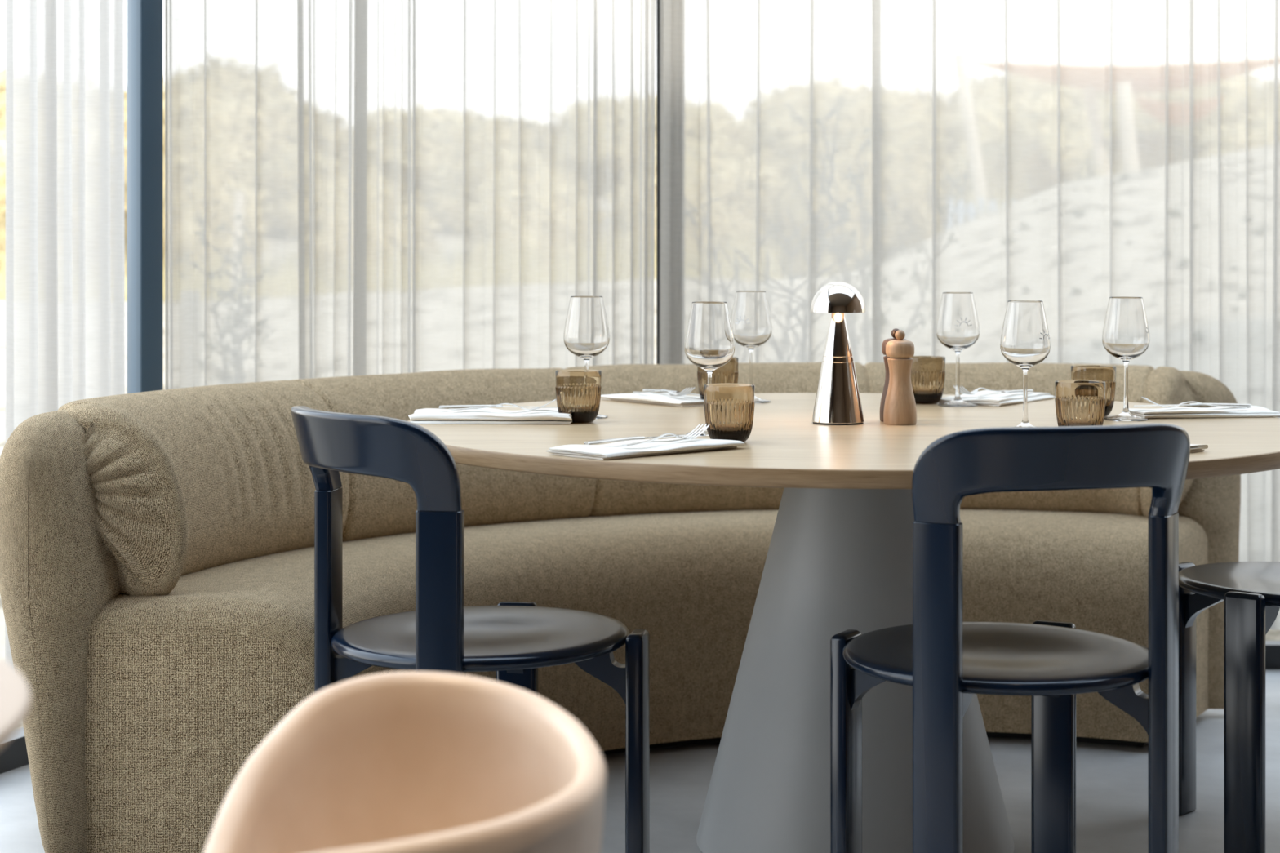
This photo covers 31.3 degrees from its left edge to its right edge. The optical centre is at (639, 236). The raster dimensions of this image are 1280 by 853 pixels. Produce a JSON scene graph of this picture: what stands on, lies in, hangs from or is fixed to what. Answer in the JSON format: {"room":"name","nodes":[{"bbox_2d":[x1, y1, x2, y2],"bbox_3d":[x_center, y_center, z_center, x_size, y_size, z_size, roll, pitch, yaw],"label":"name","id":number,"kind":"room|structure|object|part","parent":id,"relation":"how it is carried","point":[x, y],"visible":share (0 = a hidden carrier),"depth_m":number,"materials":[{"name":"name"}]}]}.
{"room":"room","nodes":[
{"label":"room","id":0,"kind":"room"},
{"bbox_2d":[0,669,1279,852],"bbox_3d":[-0.159,1.130,0.999,9.518,0.120,9.562,0,0,0],"label":"floor","id":1,"kind":"structure","parent":0,"point":[1112,781],"depth_m":4.36,"materials":[{"name":"concrete"}]},
{"bbox_2d":[0,726,29,773],"bbox_3d":[-1.952,-0.930,3.026,0.060,4.000,4.357,0,0,23],"label":"window","id":2,"kind":"structure","parent":1,"relation":"on","point":[13,754],"depth_m":4.59,"materials":[{"name":"grey metal"}]},
{"bbox_2d":[0,657,31,748],"bbox_3d":[-0.937,0.700,1.530,1.024,0.740,1.024,0,0,0],"label":"tub chair","id":3,"kind":"object","parent":1,"relation":"on","point":[15,701],"visible":1,"depth_m":1.63,"materials":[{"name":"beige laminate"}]},
{"bbox_2d":[126,0,163,393],"bbox_3d":[-1.094,-0.930,5.050,0.060,4.000,0.060,0,0,-45],"label":"trim","id":4,"kind":"structure","parent":1,"relation":"on","point":[144,18],"depth_m":5.03,"materials":[{"name":"blue metal"}]},
{"bbox_2d":[203,671,606,852],"bbox_3d":[-0.214,0.751,2.039,0.369,0.641,0.486,0,0,0],"label":"tub chair","id":5,"kind":"object","parent":1,"relation":"on","point":[393,762],"visible":1,"depth_m":2.20,"materials":[{"name":"beige leather"}]},
{"bbox_2d":[290,405,649,852],"bbox_3d":[-0.272,0.664,3.536,0.524,0.811,0.463,0,0,-38],"label":"dining chair","id":6,"kind":"object","parent":1,"relation":"on","point":[513,640],"visible":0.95,"depth_m":3.43,"materials":[{"name":"blue paint"}]},
{"bbox_3d":[-0.490,0.733,3.598,0.028,0.673,0.068,0,0,10],"label":"leg","id":7,"kind":"part","parent":6,"relation":"part of","materials":[{"name":"blue paint"}]},
{"bbox_3d":[-0.427,0.328,3.429,0.148,0.137,0.424,0,0,-35],"label":"backrest","id":8,"kind":"part","parent":6,"relation":"part of","materials":[{"name":"blue paint"}]},
{"bbox_3d":[-0.290,0.733,3.312,0.068,0.673,0.028,0,0,10],"label":"leg","id":9,"kind":"part","parent":6,"relation":"part of","materials":[{"name":"blue paint"}]},
{"bbox_3d":[-0.247,0.625,3.555,0.463,0.035,0.463,0,0,-35],"label":"seat","id":10,"kind":"part","parent":6,"relation":"part of","materials":[{"name":"blue paint"}]},
{"bbox_3d":[-0.204,0.839,3.798,0.068,0.462,0.028,0,0,10],"label":"leg","id":11,"kind":"part","parent":6,"relation":"part of","materials":[{"name":"blue paint"}]},
{"bbox_3d":[-0.004,0.839,3.512,0.028,0.462,0.068,0,0,10],"label":"leg","id":12,"kind":"part","parent":6,"relation":"part of","materials":[{"name":"blue paint"}]},
{"bbox_2d":[0,362,1240,852],"bbox_3d":[0.008,0.681,4.755,2.770,0.778,1.067,0,0,-28],"label":"curved sofa","id":13,"kind":"object","parent":1,"relation":"on","point":[157,548],"visible":0.56,"depth_m":4.46,"materials":[{"name":"beige fabric"}]},
{"bbox_3d":[0.040,0.832,4.699,2.580,0.431,0.938,0,0,-28],"label":"seat","id":14,"kind":"part","parent":13,"relation":"part of","materials":[{"name":"beige fabric"}]},
{"bbox_2d":[656,0,660,364],"bbox_3d":[0.055,-0.930,5.680,0.026,4.000,0.080,0,0,4],"label":"trim","id":15,"kind":"structure","parent":1,"relation":"on","point":[658,2],"depth_m":5.64,"materials":[{"name":"grey metal"}]},
{"bbox_2d":[407,392,1279,852],"bbox_3d":[0.378,0.700,4.030,1.600,0.740,1.600,0,0,-17],"label":"round table","id":16,"kind":"object","parent":1,"relation":"on","point":[839,559],"visible":0.49,"depth_m":3.86,"materials":[{"name":"brown wood"}]},
{"bbox_2d":[408,407,572,424],"bbox_3d":[-0.263,0.319,4.085,0.302,0.020,0.155,0,0,2],"label":"napkin","id":17,"kind":"object","parent":16,"relation":"on","point":[427,415],"visible":0.95,"depth_m":4.03,"materials":[{"name":"white fabric"}]},
{"bbox_2d":[439,404,557,408],"bbox_3d":[-0.251,0.305,4.107,0.221,0.006,0.020,0,0,5],"label":"knife","id":18,"kind":"object","parent":17,"relation":"on","point":[446,406],"visible":0.8,"depth_m":4.11,"materials":[{"name":"silver metal"}]},
{"bbox_3d":[-0.304,0.305,4.111,0.114,0.006,0.018,0,0,5],"label":"handle","id":19,"kind":"part","parent":18,"relation":"part of","materials":[{"name":"silver metal"}]},
{"bbox_3d":[-0.194,0.306,4.103,0.108,0.004,0.019,0,0,4],"label":"blade","id":20,"kind":"part","parent":18,"relation":"part of","materials":[{"name":"silver metal"}]},
{"bbox_2d":[448,398,556,409],"bbox_3d":[-0.244,0.297,4.062,0.194,0.022,0.025,0,0,5],"label":"fork","id":21,"kind":"object","parent":17,"relation":"on","point":[556,398],"visible":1,"depth_m":4.06,"materials":[{"name":"silver metal"}]},
{"bbox_3d":[-0.267,0.302,4.065,0.148,0.012,0.024,0,0,5],"label":"handle","id":22,"kind":"part","parent":21,"relation":"part of","materials":[{"name":"silver metal"}]},
{"bbox_2d":[555,368,601,422],"bbox_3d":[-0.109,0.284,4.060,0.082,0.092,0.082,0,0,0],"label":"tumbler","id":23,"kind":"object","parent":16,"relation":"on","point":[578,391],"visible":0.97,"depth_m":4.03,"materials":[{"name":"orange glass"}]},
{"bbox_2d":[563,296,609,418],"bbox_3d":[-0.097,0.219,4.170,0.085,0.220,0.085,0,0,0],"label":"wine glass","id":24,"kind":"object","parent":16,"relation":"on","point":[586,335],"visible":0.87,"depth_m":4.14,"materials":[{"name":"clear glass"}]},
{"bbox_2d":[546,437,746,460],"bbox_3d":[0.012,0.323,3.508,0.298,0.014,0.148,0,0,-44],"label":"napkin","id":25,"kind":"object","parent":16,"relation":"on","point":[669,446],"visible":0.96,"depth_m":3.46,"materials":[{"name":"white fabric"}]},
{"bbox_2d":[583,434,690,444],"bbox_3d":[0.002,0.312,3.534,0.221,0.006,0.020,0,0,-41],"label":"knife","id":26,"kind":"object","parent":25,"relation":"on","point":[611,440],"visible":0.8,"depth_m":3.50,"materials":[{"name":"silver metal"}]},
{"bbox_3d":[-0.038,0.312,3.498,0.114,0.006,0.018,0,0,-41],"label":"handle","id":27,"kind":"part","parent":26,"relation":"part of","materials":[{"name":"silver metal"}]},
{"bbox_3d":[0.044,0.312,3.571,0.108,0.004,0.019,0,0,-42],"label":"blade","id":28,"kind":"part","parent":26,"relation":"part of","materials":[{"name":"silver metal"}]},
{"bbox_2d":[622,423,709,446],"bbox_3d":[0.039,0.304,3.507,0.025,0.022,0.194,0,0,40],"label":"fork","id":29,"kind":"object","parent":25,"relation":"on","point":[686,437],"visible":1,"depth_m":3.54,"materials":[{"name":"silver metal"}]},
{"bbox_3d":[0.024,0.309,3.490,0.024,0.012,0.148,0,0,40],"label":"handle","id":30,"kind":"part","parent":29,"relation":"part of","materials":[{"name":"silver metal"}]},
{"bbox_2d":[600,392,704,406],"bbox_3d":[0.047,0.323,4.563,0.140,0.014,0.273,0,0,-38],"label":"napkin","id":31,"kind":"object","parent":16,"relation":"on","point":[660,398],"visible":0.9,"depth_m":4.51,"materials":[{"name":"white fabric"}]},
{"bbox_2d":[632,386,694,395],"bbox_3d":[0.044,0.304,4.537,0.025,0.022,0.194,0,0,-35],"label":"fork","id":32,"kind":"object","parent":31,"relation":"on","point":[671,393],"visible":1,"depth_m":4.49,"materials":[{"name":"silver metal"}]},
{"bbox_3d":[0.031,0.309,4.556,0.024,0.012,0.148,0,0,-35],"label":"handle","id":33,"kind":"part","parent":32,"relation":"part of","materials":[{"name":"silver metal"}]},
{"bbox_2d":[642,388,700,395],"bbox_3d":[0.074,0.312,4.571,0.020,0.006,0.221,0,0,-35],"label":"knife","id":34,"kind":"object","parent":31,"relation":"on","point":[644,389],"visible":0.68,"depth_m":4.59,"materials":[{"name":"silver metal"}]},
{"bbox_3d":[0.043,0.312,4.614,0.018,0.006,0.114,0,0,-35],"label":"handle","id":35,"kind":"part","parent":34,"relation":"part of","materials":[{"name":"silver metal"}]},
{"bbox_3d":[0.107,0.312,4.525,0.019,0.004,0.108,0,0,-36],"label":"blade","id":36,"kind":"part","parent":34,"relation":"part of","materials":[{"name":"silver metal"}]},
{"bbox_2d":[684,301,734,435],"bbox_3d":[0.116,0.219,3.810,0.085,0.220,0.085,0,0,0],"label":"wine glass","id":37,"kind":"object","parent":16,"relation":"on","point":[709,340],"visible":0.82,"depth_m":3.78,"materials":[{"name":"clear glass"}]},
{"bbox_2d":[697,356,738,399],"bbox_3d":[0.153,0.284,4.500,0.082,0.092,0.082,0,0,0],"label":"tumbler","id":38,"kind":"object","parent":16,"relation":"on","point":[728,373],"visible":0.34,"depth_m":4.47,"materials":[{"name":"orange glass"}]},
{"bbox_2d":[703,383,755,442],"bbox_3d":[0.143,0.284,3.667,0.082,0.092,0.082,0,0,0],"label":"tumbler","id":39,"kind":"object","parent":16,"relation":"on","point":[729,408],"visible":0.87,"depth_m":3.63,"materials":[{"name":"orange glass"}]},
{"bbox_2d":[730,290,772,403],"bbox_3d":[0.222,0.219,4.560,0.085,0.220,0.085,0,0,0],"label":"wine glass","id":40,"kind":"object","parent":16,"relation":"on","point":[751,320],"visible":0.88,"depth_m":4.53,"materials":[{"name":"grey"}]},
{"bbox_2d":[809,281,866,425],"bbox_3d":[0.350,0.205,4.040,0.098,0.250,0.098,0,0,0],"label":"table lamp","id":41,"kind":"object","parent":16,"relation":"on","point":[837,402],"visible":1,"depth_m":4.01,"materials":[{"name":"silver metal"}]},
{"bbox_3d":[0.350,0.106,4.040,0.098,0.054,0.098,0,0,0],"label":"lamp shade","id":42,"kind":"part","parent":41,"relation":"part of","materials":[{"name":"silver metal"}]},
{"bbox_2d":[880,328,907,422],"bbox_3d":[0.458,0.247,4.085,0.058,0.166,0.058,0,0,-42],"label":"pepper mill","id":43,"kind":"object","parent":16,"relation":"on","point":[894,331],"visible":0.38,"depth_m":4.08,"materials":[{"name":"brown wood"}]},
{"bbox_3d":[0.458,0.173,4.085,0.018,0.018,0.018,0,0,0],"label":"knob","id":44,"kind":"part","parent":43,"relation":"part of","materials":[{"name":"brown wood"}]},
{"bbox_2d":[883,329,916,425],"bbox_3d":[0.458,0.247,4.020,0.058,0.166,0.058,0,0,-42],"label":"pepper mill","id":45,"kind":"object","parent":16,"relation":"on","point":[900,406],"visible":1,"depth_m":4.00,"materials":[{"name":"brown wood"}]},
{"bbox_3d":[0.458,0.173,4.020,0.018,0.018,0.018,0,0,0],"label":"knob","id":46,"kind":"part","parent":45,"relation":"part of","materials":[{"name":"brown wood"}]},
{"bbox_2d":[910,355,945,404],"bbox_3d":[0.563,0.284,4.520,0.082,0.092,0.082,0,0,0],"label":"tumbler","id":47,"kind":"object","parent":16,"relation":"on","point":[927,372],"visible":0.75,"depth_m":4.49,"materials":[{"name":"orange glass"}]},
{"bbox_2d":[936,292,979,406],"bbox_3d":[0.620,0.219,4.460,0.085,0.220,0.085,0,0,0],"label":"wine glass","id":48,"kind":"object","parent":16,"relation":"on","point":[957,326],"visible":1,"depth_m":4.43,"materials":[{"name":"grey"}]},
{"bbox_2d":[938,390,1055,406],"bbox_3d":[0.712,0.323,4.585,0.152,0.014,0.272,0,0,35],"label":"napkin","id":49,"kind":"object","parent":16,"relation":"on","point":[1002,399],"visible":0.9,"depth_m":4.53,"materials":[{"name":"white fabric"}]},
{"bbox_2d":[953,385,1007,394],"bbox_3d":[0.686,0.304,4.582,0.025,0.022,0.194,0,0,38],"label":"fork","id":50,"kind":"object","parent":49,"relation":"on","point":[974,392],"visible":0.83,"depth_m":4.54,"materials":[{"name":"silver metal"}]},
{"bbox_3d":[0.700,0.309,4.600,0.024,0.012,0.148,0,0,38],"label":"handle","id":51,"kind":"part","parent":50,"relation":"part of","materials":[{"name":"silver metal"}]},
{"bbox_2d":[977,389,1033,396],"bbox_3d":[0.728,0.312,4.563,0.020,0.006,0.221,0,0,38],"label":"knife","id":52,"kind":"object","parent":49,"relation":"on","point":[1018,390],"visible":0.92,"depth_m":4.57,"materials":[{"name":"silver metal"}]},
{"bbox_3d":[0.693,0.312,4.519,0.019,0.004,0.108,0,0,37],"label":"blade","id":53,"kind":"part","parent":52,"relation":"part of","materials":[{"name":"silver metal"}]},
{"bbox_3d":[0.760,0.312,4.606,0.018,0.006,0.114,0,0,38],"label":"handle","id":54,"kind":"part","parent":52,"relation":"part of","materials":[{"name":"silver metal"}]},
{"bbox_2d":[1000,300,1050,426],"bbox_3d":[0.654,0.219,3.880,0.085,0.220,0.085,0,0,0],"label":"wine glass","id":55,"kind":"object","parent":16,"relation":"on","point":[1024,341],"visible":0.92,"depth_m":3.85,"materials":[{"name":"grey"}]},
{"bbox_2d":[1054,380,1106,426],"bbox_3d":[0.722,0.284,3.750,0.082,0.092,0.082,0,0,0],"label":"tumbler","id":56,"kind":"object","parent":16,"relation":"on","point":[1077,402],"visible":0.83,"depth_m":3.72,"materials":[{"name":"orange glass"}]},
{"bbox_2d":[1071,364,1115,416],"bbox_3d":[0.833,0.284,4.200,0.082,0.092,0.082,0,0,0],"label":"tumbler","id":57,"kind":"object","parent":16,"relation":"on","point":[1106,373],"visible":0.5,"depth_m":4.17,"materials":[{"name":"orange glass"}]},
{"bbox_2d":[1102,297,1150,421],"bbox_3d":[0.875,0.219,4.115,0.085,0.220,0.085,0,0,0],"label":"wine glass","id":58,"kind":"object","parent":16,"relation":"on","point":[1126,335],"visible":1,"depth_m":4.09,"materials":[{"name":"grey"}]},
{"bbox_2d":[1190,444,1208,453],"bbox_3d":[0.736,0.323,3.573,0.142,0.014,0.276,0,0,-38],"label":"napkin","id":59,"kind":"object","parent":16,"relation":"on","point":[1193,448],"visible":0.03,"depth_m":3.50,"materials":[{"name":"white fabric"}]},
{"bbox_2d":[1121,405,1279,418],"bbox_3d":[1.035,0.323,4.216,0.270,0.014,0.138,0,0,-7],"label":"napkin","id":60,"kind":"object","parent":16,"relation":"on","point":[1252,411],"visible":0.98,"depth_m":4.16,"materials":[{"name":"white fabric"}]},
{"bbox_2d":[1133,403,1250,406],"bbox_3d":[1.022,0.312,4.235,0.221,0.006,0.020,0,0,-4],"label":"knife","id":61,"kind":"object","parent":60,"relation":"on","point":[1189,404],"visible":0.98,"depth_m":4.23,"materials":[{"name":"silver metal"}]},
{"bbox_3d":[0.966,0.312,4.230,0.108,0.004,0.019,0,0,-5],"label":"blade","id":62,"kind":"part","parent":61,"relation":"part of","materials":[{"name":"silver metal"}]},
{"bbox_3d":[1.075,0.312,4.239,0.114,0.006,0.018,0,0,-4],"label":"handle","id":63,"kind":"part","parent":61,"relation":"part of","materials":[{"name":"silver metal"}]},
{"bbox_2d":[1141,395,1247,408],"bbox_3d":[1.018,0.304,4.195,0.194,0.022,0.025,0,0,-4],"label":"fork","id":64,"kind":"object","parent":60,"relation":"on","point":[1145,398],"visible":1,"depth_m":4.19,"materials":[{"name":"silver metal"}]},
{"bbox_3d":[1.041,0.309,4.196,0.148,0.012,0.024,0,0,-4],"label":"handle","id":65,"kind":"part","parent":64,"relation":"part of","materials":[{"name":"silver metal"}]},
{"bbox_2d":[830,422,1190,852],"bbox_3d":[0.543,0.664,3.361,0.463,0.811,0.524,0,0,-18],"label":"dining chair","id":66,"kind":"object","parent":1,"relation":"on","point":[946,660],"visible":1,"depth_m":3.24,"materials":[{"name":"blue paint"}]},
{"bbox_3d":[0.317,0.839,3.510,0.028,0.462,0.068,0,0,29],"label":"leg","id":67,"kind":"part","parent":66,"relation":"part of","materials":[{"name":"blue paint"}]},
{"bbox_3d":[0.413,0.733,3.174,0.068,0.673,0.028,0,0,29],"label":"leg","id":68,"kind":"part","parent":66,"relation":"part of","materials":[{"name":"blue paint"}]},
{"bbox_3d":[0.533,0.625,3.390,0.463,0.035,0.463,0,0,-16],"label":"seat","id":69,"kind":"part","parent":66,"relation":"part of","materials":[{"name":"blue paint"}]},
{"bbox_3d":[0.594,0.328,3.179,0.424,0.137,0.148,0,0,-16],"label":"backrest","id":70,"kind":"part","parent":66,"relation":"part of","materials":[{"name":"blue paint"}]},
{"bbox_3d":[0.653,0.839,3.606,0.068,0.462,0.028,0,0,29],"label":"leg","id":71,"kind":"part","parent":66,"relation":"part of","materials":[{"name":"blue paint"}]},
{"bbox_3d":[0.749,0.733,3.270,0.028,0.673,0.068,0,0,29],"label":"leg","id":72,"kind":"part","parent":66,"relation":"part of","materials":[{"name":"blue paint"}]},
{"bbox_2d":[1178,561,1279,852],"bbox_3d":[1.224,0.664,4.087,0.524,0.811,0.463,0,0,-6],"label":"dining chair","id":73,"kind":"object","parent":1,"relation":"on","point":[1249,591],"visible":0.92,"depth_m":3.90,"materials":[{"name":"blue paint"}]},
{"bbox_3d":[1.007,0.839,4.245,0.028,0.462,0.068,0,0,41],"label":"leg","id":74,"kind":"part","parent":73,"relation":"part of","materials":[{"name":"blue paint"}]},
{"bbox_3d":[1.193,0.625,4.083,0.463,0.035,0.463,0,0,-4],"label":"seat","id":75,"kind":"part","parent":73,"relation":"part of","materials":[{"name":"blue paint"}]},
{"bbox_3d":[1.031,0.839,3.897,0.068,0.462,0.028,0,0,41],"label":"leg","id":76,"kind":"part","parent":73,"relation":"part of","materials":[{"name":"blue paint"}]},
{"bbox_2d":[1265,640,1279,669],"bbox_3d":[2.277,-0.930,5.680,4.405,4.000,0.060,0,0,0],"label":"window","id":77,"kind":"structure","parent":1,"relation":"on","point":[1272,648],"depth_m":5.65,"materials":[{"name":"grey metal"}]},
{"bbox_3d":[-0.144,-3.055,1.109,9.688,0.250,9.782,0,0,0],"label":"ceiling","id":78,"kind":"structure","parent":0,"visible":0},
{"bbox_2d":[4,0,124,666],"bbox_3d":[-1.184,-0.965,4.744,0.061,3.870,0.388,0,0,22],"label":"sheer curtain","id":79,"kind":"object","parent":78,"relation":"hanging from","point":[65,184],"visible":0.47,"depth_m":4.72,"materials":[{"name":"fabric"}]},
{"bbox_2d":[164,0,656,389],"bbox_3d":[-0.495,-0.970,5.258,1.236,3.860,0.018,0,0,-30],"label":"sheer curtain","id":80,"kind":"object","parent":78,"relation":"hanging from","point":[353,187],"visible":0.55,"depth_m":5.23,"materials":[{"name":"fabric"}]},
{"bbox_2d":[659,0,1279,629],"bbox_3d":[1.039,-0.970,5.591,1.986,3.860,0.022,0,0,0],"label":"sheer curtain","id":81,"kind":"object","parent":78,"relation":"hanging from","point":[1070,156],"visible":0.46,"depth_m":5.59,"materials":[{"name":"fabric"}]},
{"label":"outside","id":82,"kind":"structure","parent":0,"visible":0},
{"bbox_2d":[0,275,1279,660],"bbox_3d":[0.000,0.098,23.225,32.000,2.145,34.750,0,0,0],"label":"ground","id":83,"kind":"structure","parent":82,"point":[1272,634],"depth_m":9.77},
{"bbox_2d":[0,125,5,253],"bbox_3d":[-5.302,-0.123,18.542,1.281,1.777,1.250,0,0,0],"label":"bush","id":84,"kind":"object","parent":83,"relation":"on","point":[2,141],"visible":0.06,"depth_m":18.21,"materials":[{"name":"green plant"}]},
{"bbox_2d":[0,93,5,138],"bbox_3d":[-6.316,-0.738,23.110,1.956,1.573,1.905,0,0,0],"label":"bush","id":85,"kind":"object","parent":83,"relation":"on","point":[2,103],"visible":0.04,"depth_m":22.69,"materials":[{"name":"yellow plant"}]},
{"bbox_2d":[0,60,5,100],"bbox_3d":[-8.165,-1.326,29.089,2.455,1.850,2.558,0,0,0],"label":"bush","id":86,"kind":"object","parent":83,"relation":"on","point":[2,73],"visible":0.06,"depth_m":28.55,"materials":[{"name":"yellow plant"}]},
{"bbox_2d":[0,177,126,279],"bbox_3d":[-4.315,0.053,17.048,1.108,1.771,1.128,0,0,0],"label":"bush","id":87,"kind":"object","parent":83,"relation":"on","point":[2,207],"visible":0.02,"depth_m":16.86,"materials":[{"name":"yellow plant"}]},
{"bbox_2d":[0,121,126,146],"bbox_3d":[-5.133,-0.340,20.452,1.593,1.788,1.571,0,0,0],"label":"bush","id":88,"kind":"object","parent":83,"relation":"on","point":[125,135],"visible":0.02,"depth_m":20.44,"materials":[{"name":"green plant"}]},
{"bbox_2d":[2,84,126,134],"bbox_3d":[-6.381,-1.091,25.820,2.201,1.521,2.226,0,0,0],"label":"bush","id":89,"kind":"object","parent":83,"relation":"on","point":[125,91],"visible":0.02,"depth_m":25.57,"materials":[{"name":"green plant"}]},
{"bbox_2d":[124,111,164,271],"bbox_3d":[-3.811,-0.092,18.439,1.372,1.926,1.409,0,0,0],"label":"bush","id":90,"kind":"object","parent":83,"relation":"on","point":[125,147],"visible":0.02,"depth_m":18.05,"materials":[{"name":"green plant"}]},
{"bbox_2d":[124,92,164,131],"bbox_3d":[-4.493,-0.814,23.319,1.785,1.619,1.776,0,0,0],"label":"bush","id":91,"kind":"object","parent":83,"relation":"on","point":[125,129],"visible":0.02,"depth_m":22.88,"materials":[{"name":"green plant"}]},
{"bbox_2d":[163,140,164,270],"bbox_3d":[-3.196,0.047,16.702,1.012,1.841,1.035,0,0,0],"label":"bush","id":92,"kind":"object","parent":83,"relation":"on","point":[164,140],"visible":0.02,"depth_m":16.35,"materials":[{"name":"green plant"}]},
{"bbox_2d":[163,72,164,93],"bbox_3d":[-5.219,-1.360,29.035,2.350,1.935,2.463,0,0,0],"label":"bush","id":93,"kind":"object","parent":83,"relation":"on","point":[163,73],"visible":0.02,"depth_m":28.83,"materials":[{"name":"green plant"}]},
{"bbox_2d":[0,240,656,302],"bbox_3d":[0.492,-0.269,14.078,13.296,1.509,4.116,0,0,0],"label":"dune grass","id":94,"kind":"structure","parent":83,"relation":"on","point":[2,283],"depth_m":12.95,"materials":[{"name":"green plant"}]},
{"bbox_2d":[654,162,656,256],"bbox_3d":[0.215,0.052,16.709,1.012,1.368,0.988,0,0,0],"label":"bush","id":95,"kind":"object","parent":83,"relation":"on","point":[655,162],"visible":0.02,"depth_m":16.38,"materials":[{"name":"green plant"}]},
{"bbox_2d":[655,132,656,159],"bbox_3d":[0.611,-0.366,20.648,1.629,1.356,1.727,0,0,0],"label":"bush","id":96,"kind":"object","parent":83,"relation":"on","point":[655,132],"visible":0.02,"depth_m":20.64,"materials":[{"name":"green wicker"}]}
]}

